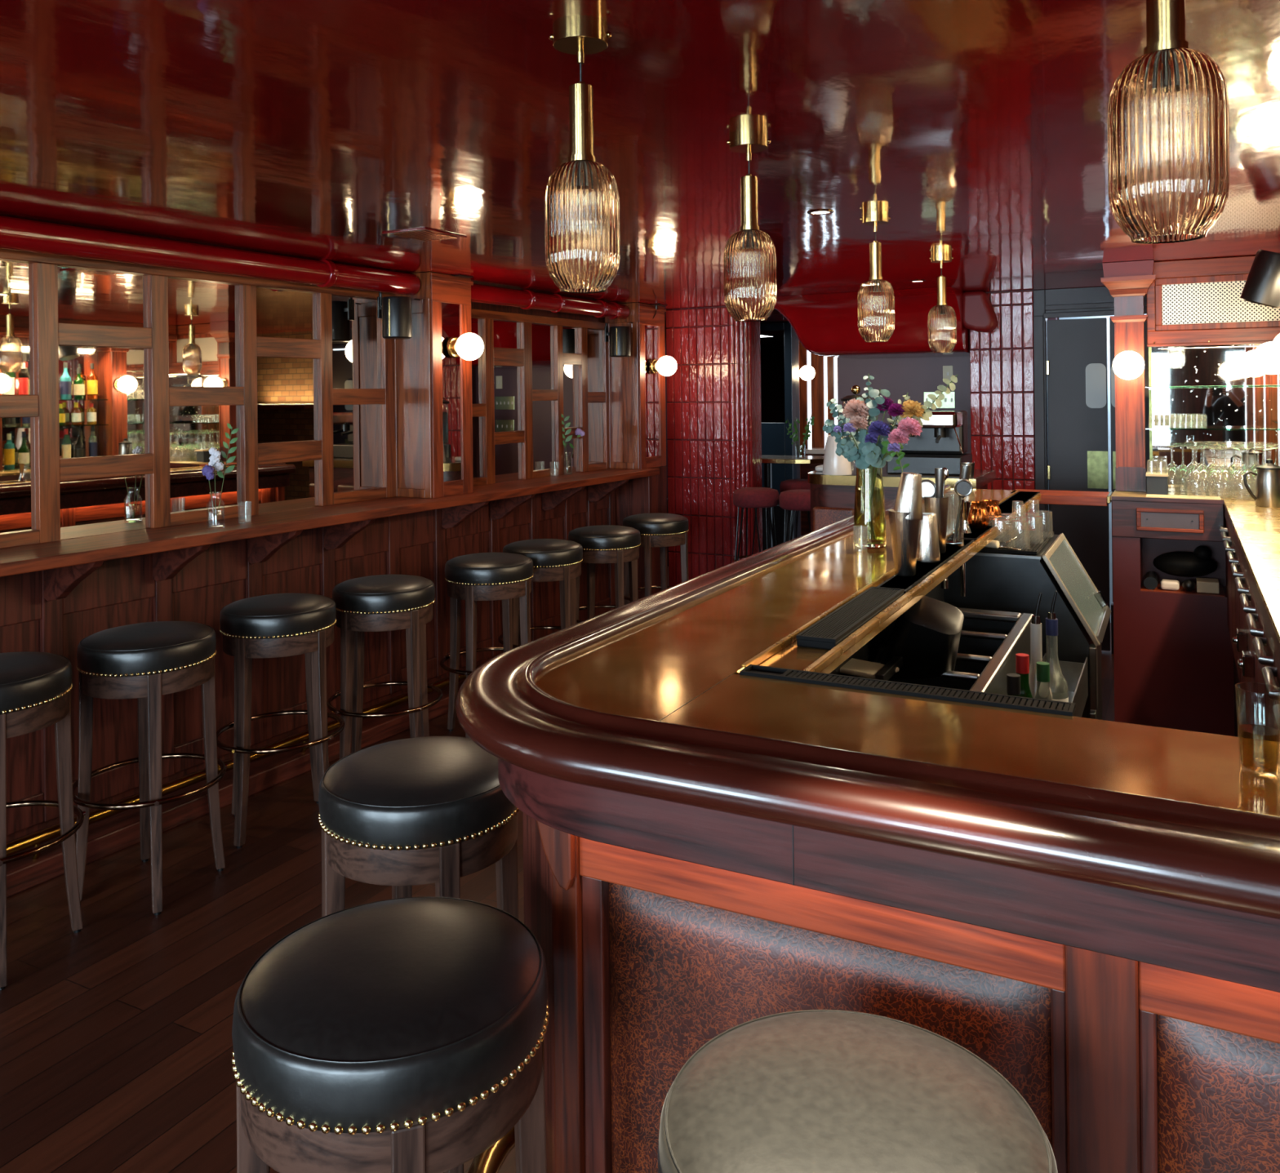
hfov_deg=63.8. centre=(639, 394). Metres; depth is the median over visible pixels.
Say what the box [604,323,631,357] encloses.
spotlight
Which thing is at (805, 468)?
wall
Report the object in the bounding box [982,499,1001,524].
copper cup
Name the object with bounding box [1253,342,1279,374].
sconce
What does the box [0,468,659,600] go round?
ledge
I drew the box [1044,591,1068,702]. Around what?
bottle
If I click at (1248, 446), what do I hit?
wine glass
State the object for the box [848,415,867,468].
carnation
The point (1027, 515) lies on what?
tumbler
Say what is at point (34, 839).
rail
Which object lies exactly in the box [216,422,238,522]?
stem
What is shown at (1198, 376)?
mirror
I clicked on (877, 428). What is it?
carnation
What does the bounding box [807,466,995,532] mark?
countertop
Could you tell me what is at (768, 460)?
table
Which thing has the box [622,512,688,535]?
seat cushion
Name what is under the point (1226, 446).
wine glass
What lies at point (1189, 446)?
wine glass
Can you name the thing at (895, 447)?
carnation
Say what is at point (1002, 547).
bottle opener
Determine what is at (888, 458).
eucalyptus sprig
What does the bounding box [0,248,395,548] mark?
panelling
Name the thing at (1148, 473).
tray
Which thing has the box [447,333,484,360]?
sconce
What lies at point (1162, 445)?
wine glass
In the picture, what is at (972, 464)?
steel cup
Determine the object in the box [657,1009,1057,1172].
bar stool
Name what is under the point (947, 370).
switch plate
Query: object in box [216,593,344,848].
bar stool
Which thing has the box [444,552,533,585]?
seat cushion
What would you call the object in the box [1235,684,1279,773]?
beer glass
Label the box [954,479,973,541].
strainer
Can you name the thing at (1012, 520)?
tumbler
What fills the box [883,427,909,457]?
carnation
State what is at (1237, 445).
wine glass
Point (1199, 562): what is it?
bag
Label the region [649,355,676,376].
sconce
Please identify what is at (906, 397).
eucalyptus sprig
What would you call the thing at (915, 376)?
wall
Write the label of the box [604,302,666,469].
pilaster
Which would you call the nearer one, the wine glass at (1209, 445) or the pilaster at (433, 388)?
the wine glass at (1209, 445)
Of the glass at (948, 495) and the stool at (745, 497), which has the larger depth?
the stool at (745, 497)
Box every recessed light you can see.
[807,209,833,215]
[909,280,925,282]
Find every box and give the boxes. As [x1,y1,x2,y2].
[1146,475,1168,494]
[1195,577,1218,593]
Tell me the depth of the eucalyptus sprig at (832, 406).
3.20 m
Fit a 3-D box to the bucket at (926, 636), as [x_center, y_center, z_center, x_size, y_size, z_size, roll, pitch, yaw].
[0.687,0.641,2.568,0.236,0.291,0.224,-1,0,19]
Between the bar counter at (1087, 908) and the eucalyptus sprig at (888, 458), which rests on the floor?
the bar counter at (1087, 908)
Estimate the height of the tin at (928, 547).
0.134 m
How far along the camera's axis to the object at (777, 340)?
8.67 m
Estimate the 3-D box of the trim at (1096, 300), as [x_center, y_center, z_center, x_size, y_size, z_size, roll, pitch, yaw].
[2.751,0.437,5.958,0.855,2.125,0.135,-1,0,28]
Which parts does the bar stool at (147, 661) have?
leg, leg, nailhead trim, leg, leg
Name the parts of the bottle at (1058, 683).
spout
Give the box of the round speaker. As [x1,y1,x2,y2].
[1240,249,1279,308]
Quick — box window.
[799,341,838,455]
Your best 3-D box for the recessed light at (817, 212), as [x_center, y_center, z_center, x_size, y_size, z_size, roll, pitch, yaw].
[0.594,-0.600,3.387,0.088,0.004,0.088,-1,0,28]
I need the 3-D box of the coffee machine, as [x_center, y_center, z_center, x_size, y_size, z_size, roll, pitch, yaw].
[1.584,0.261,5.632,0.424,0.340,0.452,-1,0,28]
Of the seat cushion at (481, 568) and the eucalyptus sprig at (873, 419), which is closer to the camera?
the eucalyptus sprig at (873, 419)
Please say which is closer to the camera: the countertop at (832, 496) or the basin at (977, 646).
the basin at (977, 646)
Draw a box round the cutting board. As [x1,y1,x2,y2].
[840,657,899,679]
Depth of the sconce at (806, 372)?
8.84 m
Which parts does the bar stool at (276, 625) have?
leg, leg, nailhead trim, leg, leg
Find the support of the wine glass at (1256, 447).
on the bar
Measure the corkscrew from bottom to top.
0.029 m
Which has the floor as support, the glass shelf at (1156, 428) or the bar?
the bar
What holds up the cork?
on the bar mat at (1036, 546)
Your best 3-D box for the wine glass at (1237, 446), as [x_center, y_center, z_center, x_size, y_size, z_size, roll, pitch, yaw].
[2.650,0.339,4.484,0.083,0.222,0.083,-1,0,28]
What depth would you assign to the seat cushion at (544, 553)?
4.95 m
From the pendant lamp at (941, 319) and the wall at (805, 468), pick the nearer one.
the pendant lamp at (941, 319)
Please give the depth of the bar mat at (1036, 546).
3.66 m
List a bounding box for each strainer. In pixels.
[921,479,935,500]
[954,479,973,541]
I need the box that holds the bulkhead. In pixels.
[773,286,997,359]
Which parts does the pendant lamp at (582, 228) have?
cord, lamp shade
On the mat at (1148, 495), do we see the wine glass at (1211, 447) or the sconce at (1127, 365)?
the wine glass at (1211, 447)
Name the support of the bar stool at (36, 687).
on the floor
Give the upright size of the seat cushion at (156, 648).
0.102 m
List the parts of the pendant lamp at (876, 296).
lamp shade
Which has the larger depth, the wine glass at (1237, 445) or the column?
the column
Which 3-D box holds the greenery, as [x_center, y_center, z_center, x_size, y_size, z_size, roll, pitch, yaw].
[1.164,0.294,7.424,0.222,0.307,0.196,-1,0,28]
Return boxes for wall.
[66,302,604,539]
[666,306,762,586]
[798,339,800,479]
[800,453,824,536]
[837,317,1057,467]
[969,290,1035,530]
[1058,314,1146,622]
[1109,317,1150,602]
[1155,324,1253,528]
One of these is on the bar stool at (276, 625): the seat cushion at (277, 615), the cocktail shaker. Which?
the seat cushion at (277, 615)
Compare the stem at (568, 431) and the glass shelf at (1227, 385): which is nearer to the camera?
the glass shelf at (1227, 385)
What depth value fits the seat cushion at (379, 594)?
3.94 m
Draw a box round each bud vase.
[206,491,225,529]
[564,453,573,474]
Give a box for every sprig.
[208,447,223,524]
[822,418,850,442]
[826,398,856,439]
[835,439,859,457]
[839,438,861,462]
[850,396,868,444]
[855,429,876,469]
[860,442,886,469]
[862,373,875,431]
[866,388,890,421]
[875,424,897,467]
[876,392,910,468]
[880,440,909,472]
[912,374,957,427]
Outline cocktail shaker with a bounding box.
[888,471,923,576]
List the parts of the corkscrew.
handle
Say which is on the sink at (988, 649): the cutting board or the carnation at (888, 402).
the cutting board
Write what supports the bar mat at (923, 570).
on the bar counter at (1087, 908)
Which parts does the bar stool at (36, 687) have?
leg, nailhead trim, leg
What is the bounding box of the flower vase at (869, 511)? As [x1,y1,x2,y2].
[853,466,886,548]
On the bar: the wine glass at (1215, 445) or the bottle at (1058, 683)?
the wine glass at (1215, 445)
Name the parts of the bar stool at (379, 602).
leg, leg, nailhead trim, leg, leg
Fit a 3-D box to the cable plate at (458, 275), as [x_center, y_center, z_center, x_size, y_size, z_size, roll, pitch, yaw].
[-0.949,-0.516,4.992,0.118,0.138,0.315,-1,0,28]
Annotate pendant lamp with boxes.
[544,14,620,293]
[723,128,777,321]
[857,210,894,342]
[927,253,956,353]
[1106,0,1229,244]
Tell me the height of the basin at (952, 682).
0.224 m
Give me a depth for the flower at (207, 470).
3.79 m
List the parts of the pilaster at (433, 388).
frame, rail, moulding, rail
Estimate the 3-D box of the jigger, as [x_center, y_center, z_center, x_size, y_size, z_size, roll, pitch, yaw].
[1.099,0.414,3.474,0.042,0.105,0.042,-1,0,28]
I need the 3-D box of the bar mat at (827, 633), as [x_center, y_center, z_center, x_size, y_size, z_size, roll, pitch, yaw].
[0.466,0.476,2.222,0.078,0.022,0.555,-1,0,28]
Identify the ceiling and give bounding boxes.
[0,0,1279,328]
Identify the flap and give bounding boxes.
[1007,488,1113,529]
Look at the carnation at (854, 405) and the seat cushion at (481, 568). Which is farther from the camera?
the seat cushion at (481, 568)
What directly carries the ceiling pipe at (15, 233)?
attached to the ceiling
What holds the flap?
attached to the bar counter at (1087, 908)
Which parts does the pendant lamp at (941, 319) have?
lamp shade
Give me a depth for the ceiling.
2.29 m
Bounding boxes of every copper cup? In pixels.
[967,501,989,528]
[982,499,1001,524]
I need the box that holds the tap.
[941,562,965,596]
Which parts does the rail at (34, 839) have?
post, post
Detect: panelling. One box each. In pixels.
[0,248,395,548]
[471,308,609,486]
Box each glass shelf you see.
[1144,385,1244,389]
[1145,426,1279,430]
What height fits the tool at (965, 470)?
0.240 m
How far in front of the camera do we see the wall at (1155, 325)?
4.72 m
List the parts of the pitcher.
handle, lid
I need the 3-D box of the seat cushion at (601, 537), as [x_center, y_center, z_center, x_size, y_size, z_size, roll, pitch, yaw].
[-0.194,0.773,5.601,0.396,0.102,0.396,-1,0,-28]
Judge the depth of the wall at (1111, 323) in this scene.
5.93 m
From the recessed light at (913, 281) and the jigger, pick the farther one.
the recessed light at (913, 281)
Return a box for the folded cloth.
[1160,579,1179,590]
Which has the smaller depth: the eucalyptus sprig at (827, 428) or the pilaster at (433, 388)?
the eucalyptus sprig at (827, 428)
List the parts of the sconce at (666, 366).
stem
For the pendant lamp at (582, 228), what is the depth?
1.61 m
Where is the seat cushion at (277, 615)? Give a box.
[219,593,336,639]
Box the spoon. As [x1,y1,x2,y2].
[942,467,948,497]
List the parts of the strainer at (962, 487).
handle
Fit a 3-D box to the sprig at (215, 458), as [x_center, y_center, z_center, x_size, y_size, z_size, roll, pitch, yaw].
[-1.590,0.343,3.855,0.058,0.292,0.042,-1,0,-5]
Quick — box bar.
[1111,489,1279,742]
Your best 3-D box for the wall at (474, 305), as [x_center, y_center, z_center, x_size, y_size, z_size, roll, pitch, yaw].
[-1.850,0.488,4.043,0.130,2.125,7.420,-1,0,29]
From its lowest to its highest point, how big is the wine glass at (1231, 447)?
0.222 m
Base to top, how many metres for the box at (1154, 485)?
0.084 m
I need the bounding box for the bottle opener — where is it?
[999,546,1020,550]
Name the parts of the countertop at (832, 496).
leather panel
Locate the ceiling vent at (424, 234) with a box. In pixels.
[382,227,466,242]
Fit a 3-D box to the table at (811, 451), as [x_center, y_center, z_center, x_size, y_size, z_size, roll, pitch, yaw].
[1.856,1.000,9.248,0.700,1.020,0.300,-1,0,28]
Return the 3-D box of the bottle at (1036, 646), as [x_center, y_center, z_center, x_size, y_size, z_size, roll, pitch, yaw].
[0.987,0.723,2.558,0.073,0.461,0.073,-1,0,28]
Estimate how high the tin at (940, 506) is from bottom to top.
0.165 m
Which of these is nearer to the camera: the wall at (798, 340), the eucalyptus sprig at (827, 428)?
the eucalyptus sprig at (827, 428)
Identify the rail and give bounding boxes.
[6,665,479,859]
[467,1126,515,1172]
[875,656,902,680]
[1042,653,1088,717]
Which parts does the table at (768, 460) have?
leg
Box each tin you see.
[916,512,940,562]
[923,495,949,553]
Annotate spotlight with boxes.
[377,293,412,339]
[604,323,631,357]
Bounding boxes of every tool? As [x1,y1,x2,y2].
[934,467,945,497]
[952,464,972,542]
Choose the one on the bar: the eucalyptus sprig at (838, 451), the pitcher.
the pitcher
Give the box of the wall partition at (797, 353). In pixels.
[664,322,800,537]
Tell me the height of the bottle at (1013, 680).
0.303 m
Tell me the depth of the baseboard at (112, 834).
3.76 m
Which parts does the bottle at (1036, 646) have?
spout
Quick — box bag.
[1152,545,1217,577]
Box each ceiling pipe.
[0,215,420,295]
[471,283,629,319]
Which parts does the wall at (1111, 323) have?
vision panel, push plate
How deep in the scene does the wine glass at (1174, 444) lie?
4.75 m
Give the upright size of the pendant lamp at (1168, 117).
0.428 m
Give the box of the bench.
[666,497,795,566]
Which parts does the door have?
vision panel, push plate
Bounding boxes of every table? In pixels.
[761,454,824,550]
[803,448,825,453]
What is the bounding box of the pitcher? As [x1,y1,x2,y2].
[1243,458,1279,507]
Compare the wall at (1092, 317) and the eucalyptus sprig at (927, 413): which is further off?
the wall at (1092, 317)
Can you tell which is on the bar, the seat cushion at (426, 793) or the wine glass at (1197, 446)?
the wine glass at (1197, 446)
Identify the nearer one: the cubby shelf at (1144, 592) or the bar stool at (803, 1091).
the bar stool at (803, 1091)
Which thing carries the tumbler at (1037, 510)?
on the bar mat at (1036, 546)
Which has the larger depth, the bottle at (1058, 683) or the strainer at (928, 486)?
the strainer at (928, 486)
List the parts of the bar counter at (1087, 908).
corner post, post, rail, leather panel, bar rail, panel, post, rail, leather panel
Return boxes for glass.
[237,501,251,522]
[441,302,462,481]
[644,324,660,457]
[760,329,785,422]
[853,525,867,550]
[946,495,964,547]
[1162,444,1182,492]
[1173,444,1193,493]
[1182,444,1203,493]
[1185,446,1207,497]
[1193,445,1214,495]
[1194,444,1214,493]
[1204,444,1225,494]
[1207,447,1229,498]
[1214,444,1235,494]
[1214,446,1236,496]
[1225,445,1246,494]
[1230,447,1252,498]
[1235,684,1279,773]
[1236,444,1256,476]
[1236,446,1255,494]
[1247,445,1266,484]
[1252,447,1271,492]
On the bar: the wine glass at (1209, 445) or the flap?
the wine glass at (1209, 445)
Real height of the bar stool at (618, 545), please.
0.810 m
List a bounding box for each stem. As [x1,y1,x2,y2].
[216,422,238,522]
[561,413,572,471]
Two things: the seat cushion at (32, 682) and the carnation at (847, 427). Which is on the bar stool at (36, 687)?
the seat cushion at (32, 682)
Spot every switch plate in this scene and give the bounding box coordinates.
[924,391,955,408]
[942,365,952,382]
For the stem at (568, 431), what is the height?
0.366 m
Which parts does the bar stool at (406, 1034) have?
leg, nailhead trim, leg, leg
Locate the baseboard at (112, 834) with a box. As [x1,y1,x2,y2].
[6,663,482,897]
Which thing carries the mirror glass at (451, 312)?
on the pilaster at (433, 388)
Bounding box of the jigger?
[958,501,971,533]
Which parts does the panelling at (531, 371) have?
rail, rail, rail, rail, rail, rail, rail, rail, rail, rail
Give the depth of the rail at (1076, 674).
3.24 m
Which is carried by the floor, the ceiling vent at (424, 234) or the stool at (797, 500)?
the stool at (797, 500)
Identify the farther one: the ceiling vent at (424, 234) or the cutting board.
the ceiling vent at (424, 234)
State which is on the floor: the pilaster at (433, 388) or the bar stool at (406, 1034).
the bar stool at (406, 1034)
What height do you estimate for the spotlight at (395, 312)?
0.218 m
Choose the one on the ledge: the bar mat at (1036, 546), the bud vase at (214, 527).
the bud vase at (214, 527)
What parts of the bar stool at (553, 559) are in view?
leg, leg, nailhead trim, leg, leg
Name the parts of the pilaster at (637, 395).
frame, rail, moulding, rail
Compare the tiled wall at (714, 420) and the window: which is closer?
the tiled wall at (714, 420)
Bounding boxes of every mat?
[739,664,1075,716]
[795,586,904,649]
[876,538,974,594]
[947,491,1039,541]
[978,529,1054,555]
[1146,493,1221,499]
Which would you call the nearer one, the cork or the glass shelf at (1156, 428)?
the cork
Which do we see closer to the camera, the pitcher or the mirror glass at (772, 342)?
the pitcher
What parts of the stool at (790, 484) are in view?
leg, leg, seat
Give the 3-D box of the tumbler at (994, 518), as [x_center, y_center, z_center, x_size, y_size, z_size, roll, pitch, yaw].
[1.246,0.477,3.549,0.062,0.092,0.062,-1,0,28]
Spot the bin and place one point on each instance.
(995, 581)
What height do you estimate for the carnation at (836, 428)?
0.358 m
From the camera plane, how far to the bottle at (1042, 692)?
2.48 m
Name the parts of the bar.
plaque frame, dark knob, handle, handle, drawer, handle, drawer, handle, drawer, handle, drawer, handle, drawer, handle, drawer, drawer, handle, drawer, handle, drawer, handle, handle, drawer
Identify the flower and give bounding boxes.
[201,465,216,525]
[567,428,585,471]
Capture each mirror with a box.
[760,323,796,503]
[1148,343,1279,493]
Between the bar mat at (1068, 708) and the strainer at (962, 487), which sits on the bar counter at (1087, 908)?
the bar mat at (1068, 708)
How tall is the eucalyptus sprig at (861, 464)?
0.347 m
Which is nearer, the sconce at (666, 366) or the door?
the door
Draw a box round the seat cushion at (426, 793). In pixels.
[318,736,516,849]
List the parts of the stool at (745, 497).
leg, leg, seat, leg, leg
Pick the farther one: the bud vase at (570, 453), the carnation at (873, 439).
the bud vase at (570, 453)
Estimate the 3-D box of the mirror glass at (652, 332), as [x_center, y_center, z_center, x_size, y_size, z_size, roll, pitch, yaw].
[0.077,-0.023,6.789,0.005,0.865,0.203,-1,0,29]
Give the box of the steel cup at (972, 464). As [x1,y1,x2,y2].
[960,462,974,476]
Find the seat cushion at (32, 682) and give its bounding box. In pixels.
[0,651,71,714]
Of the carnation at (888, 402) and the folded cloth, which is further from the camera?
the folded cloth
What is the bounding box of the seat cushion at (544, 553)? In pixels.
[502,538,582,568]
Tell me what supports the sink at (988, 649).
on the floor
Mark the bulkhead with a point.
(826, 325)
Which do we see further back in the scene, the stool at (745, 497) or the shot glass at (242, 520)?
the stool at (745, 497)
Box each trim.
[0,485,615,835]
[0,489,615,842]
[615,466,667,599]
[1033,286,1146,531]
[1111,603,1114,653]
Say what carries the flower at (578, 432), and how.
in the bud vase at (570, 453)
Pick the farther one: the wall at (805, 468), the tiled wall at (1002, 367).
the wall at (805, 468)
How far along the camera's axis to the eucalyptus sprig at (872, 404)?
3.12 m
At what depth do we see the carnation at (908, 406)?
3.06 m
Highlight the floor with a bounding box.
[0,566,1114,1172]
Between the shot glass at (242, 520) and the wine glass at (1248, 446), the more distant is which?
the wine glass at (1248, 446)
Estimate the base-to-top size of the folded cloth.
0.038 m
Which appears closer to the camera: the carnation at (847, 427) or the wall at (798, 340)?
the carnation at (847, 427)
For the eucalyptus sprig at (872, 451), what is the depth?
3.10 m
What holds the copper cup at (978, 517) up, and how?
on the bar mat at (1007, 507)
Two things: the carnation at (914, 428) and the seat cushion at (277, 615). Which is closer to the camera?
the carnation at (914, 428)
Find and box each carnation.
[833,425,843,439]
[841,398,868,419]
[842,422,860,454]
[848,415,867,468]
[864,433,877,468]
[867,420,890,468]
[873,395,893,467]
[875,442,901,468]
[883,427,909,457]
[886,417,922,453]
[888,403,904,431]
[900,400,924,417]
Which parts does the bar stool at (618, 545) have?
leg, leg, nailhead trim, leg, leg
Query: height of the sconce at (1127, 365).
0.133 m
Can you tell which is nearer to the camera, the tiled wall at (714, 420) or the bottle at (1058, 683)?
the bottle at (1058, 683)
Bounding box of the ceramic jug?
[822,435,852,475]
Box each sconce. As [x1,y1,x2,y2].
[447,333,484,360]
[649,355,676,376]
[799,365,814,380]
[1112,351,1144,379]
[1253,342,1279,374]
[1271,333,1279,364]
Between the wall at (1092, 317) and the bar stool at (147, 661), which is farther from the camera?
the wall at (1092, 317)
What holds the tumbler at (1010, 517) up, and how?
on the bar mat at (1036, 546)
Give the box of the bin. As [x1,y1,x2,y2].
[943,533,1111,719]
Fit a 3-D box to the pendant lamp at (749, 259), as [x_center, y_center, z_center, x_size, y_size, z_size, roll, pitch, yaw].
[0.251,-0.384,2.360,0.120,0.428,0.120,-1,0,-4]
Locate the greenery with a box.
[785,415,814,456]
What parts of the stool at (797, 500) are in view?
leg, leg, seat, leg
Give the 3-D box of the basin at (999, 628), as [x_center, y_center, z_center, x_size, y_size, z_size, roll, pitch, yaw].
[0.848,0.793,3.071,0.520,0.224,0.228,-1,0,28]
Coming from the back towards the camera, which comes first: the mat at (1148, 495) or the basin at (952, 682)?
the mat at (1148, 495)
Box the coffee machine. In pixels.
[886,410,972,475]
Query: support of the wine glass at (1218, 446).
on the bar
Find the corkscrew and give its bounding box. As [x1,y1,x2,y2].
[999,537,1016,546]
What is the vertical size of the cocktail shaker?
0.268 m
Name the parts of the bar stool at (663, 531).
leg, leg, leg, nailhead trim, leg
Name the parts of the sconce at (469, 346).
stem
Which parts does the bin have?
lid frame, lid frame, sliding lid, lid frame, lid handle, lid frame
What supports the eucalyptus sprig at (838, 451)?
in the flower vase at (869, 511)
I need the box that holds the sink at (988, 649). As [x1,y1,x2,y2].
[856,562,1033,694]
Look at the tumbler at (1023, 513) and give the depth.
3.73 m
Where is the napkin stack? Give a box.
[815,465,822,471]
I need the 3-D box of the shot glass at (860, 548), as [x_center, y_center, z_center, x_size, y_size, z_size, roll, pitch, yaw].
[0.669,0.436,3.123,0.044,0.072,0.044,-1,0,28]
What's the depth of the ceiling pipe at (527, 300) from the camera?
5.84 m
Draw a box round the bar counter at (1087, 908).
[455,484,1279,1172]
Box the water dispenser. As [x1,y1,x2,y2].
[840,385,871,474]
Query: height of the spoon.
0.239 m
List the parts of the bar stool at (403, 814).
leg, leg, nailhead trim, leg, leg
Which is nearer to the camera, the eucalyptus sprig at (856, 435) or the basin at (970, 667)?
the basin at (970, 667)
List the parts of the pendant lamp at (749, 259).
lamp shade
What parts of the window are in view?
pane, pane, pane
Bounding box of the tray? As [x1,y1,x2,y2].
[1146,471,1168,476]
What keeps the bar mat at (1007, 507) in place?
on the bar counter at (1087, 908)
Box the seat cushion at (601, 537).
[568,524,640,551]
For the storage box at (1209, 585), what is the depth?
4.47 m
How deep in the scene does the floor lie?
2.70 m
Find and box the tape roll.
[1143,571,1158,589]
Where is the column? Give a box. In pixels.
[1100,260,1155,491]
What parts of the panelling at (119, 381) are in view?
rail, rail, rail, rail, rail, rail, rail, rail, rail, rail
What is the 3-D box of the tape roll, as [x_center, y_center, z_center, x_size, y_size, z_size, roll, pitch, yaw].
[2.303,0.837,4.635,0.056,0.056,0.160,-1,0,28]
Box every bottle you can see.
[1006,673,1020,696]
[1015,653,1032,697]
[1028,592,1052,697]
[1035,661,1052,700]
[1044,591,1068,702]
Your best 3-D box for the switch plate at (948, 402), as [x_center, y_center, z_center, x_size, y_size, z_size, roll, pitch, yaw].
[2.050,0.037,7.047,0.209,0.114,0.011,-1,0,28]
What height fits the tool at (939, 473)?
0.236 m
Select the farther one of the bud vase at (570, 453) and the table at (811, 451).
the table at (811, 451)
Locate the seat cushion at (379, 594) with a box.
[332,574,435,614]
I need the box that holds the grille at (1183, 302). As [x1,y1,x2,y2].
[1161,280,1279,324]
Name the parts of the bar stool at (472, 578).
leg, leg, nailhead trim, leg, leg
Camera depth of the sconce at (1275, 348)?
3.36 m
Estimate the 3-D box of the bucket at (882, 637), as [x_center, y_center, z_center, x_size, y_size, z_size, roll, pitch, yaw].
[0.636,0.633,2.782,0.216,0.280,0.214,-1,0,21]
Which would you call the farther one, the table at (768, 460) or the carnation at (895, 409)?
the table at (768, 460)
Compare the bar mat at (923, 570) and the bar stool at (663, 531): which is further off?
the bar stool at (663, 531)
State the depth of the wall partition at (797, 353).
8.74 m
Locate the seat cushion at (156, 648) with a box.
[76,621,216,676]
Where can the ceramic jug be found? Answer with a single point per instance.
(833, 464)
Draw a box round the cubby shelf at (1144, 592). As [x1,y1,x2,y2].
[1140,579,1224,596]
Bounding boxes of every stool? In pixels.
[0,651,85,991]
[72,621,227,915]
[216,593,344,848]
[231,896,549,1172]
[317,736,519,1172]
[326,574,442,759]
[440,552,533,737]
[497,538,582,648]
[568,524,640,623]
[622,512,688,604]
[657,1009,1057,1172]
[733,487,779,561]
[778,489,810,542]
[779,479,810,543]
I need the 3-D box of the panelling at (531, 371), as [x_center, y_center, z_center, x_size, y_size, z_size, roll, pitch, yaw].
[-0.636,0.013,6.010,0.044,0.952,1.715,-1,0,29]
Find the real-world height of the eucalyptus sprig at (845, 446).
0.318 m
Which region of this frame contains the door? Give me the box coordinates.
[1046,317,1110,651]
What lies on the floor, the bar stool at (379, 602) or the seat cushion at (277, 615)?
the bar stool at (379, 602)
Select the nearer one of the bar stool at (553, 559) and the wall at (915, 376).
the bar stool at (553, 559)
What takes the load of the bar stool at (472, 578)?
on the floor
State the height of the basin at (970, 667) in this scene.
0.224 m
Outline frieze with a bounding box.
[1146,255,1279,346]
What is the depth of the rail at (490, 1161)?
1.78 m
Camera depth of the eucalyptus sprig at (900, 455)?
3.09 m
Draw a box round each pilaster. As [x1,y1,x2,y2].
[394,271,473,498]
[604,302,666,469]
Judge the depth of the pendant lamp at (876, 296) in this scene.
3.38 m
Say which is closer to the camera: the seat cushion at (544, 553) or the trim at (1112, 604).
the seat cushion at (544, 553)
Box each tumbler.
[991,518,1010,546]
[1008,516,1027,545]
[1010,520,1030,549]
[1022,512,1039,538]
[1024,515,1043,543]
[1035,510,1053,537]
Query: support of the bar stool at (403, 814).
on the floor
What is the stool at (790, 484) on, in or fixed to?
on the floor
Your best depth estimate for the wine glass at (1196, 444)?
4.71 m
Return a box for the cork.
[984,540,999,548]
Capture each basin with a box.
[856,675,975,690]
[949,659,987,680]
[957,636,1003,662]
[960,617,1015,640]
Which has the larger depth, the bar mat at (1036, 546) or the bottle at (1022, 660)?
the bar mat at (1036, 546)
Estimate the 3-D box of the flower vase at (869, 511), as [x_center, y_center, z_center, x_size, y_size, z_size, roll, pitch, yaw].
[0.714,0.349,3.200,0.101,0.245,0.101,-1,0,28]
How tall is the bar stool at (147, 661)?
0.810 m

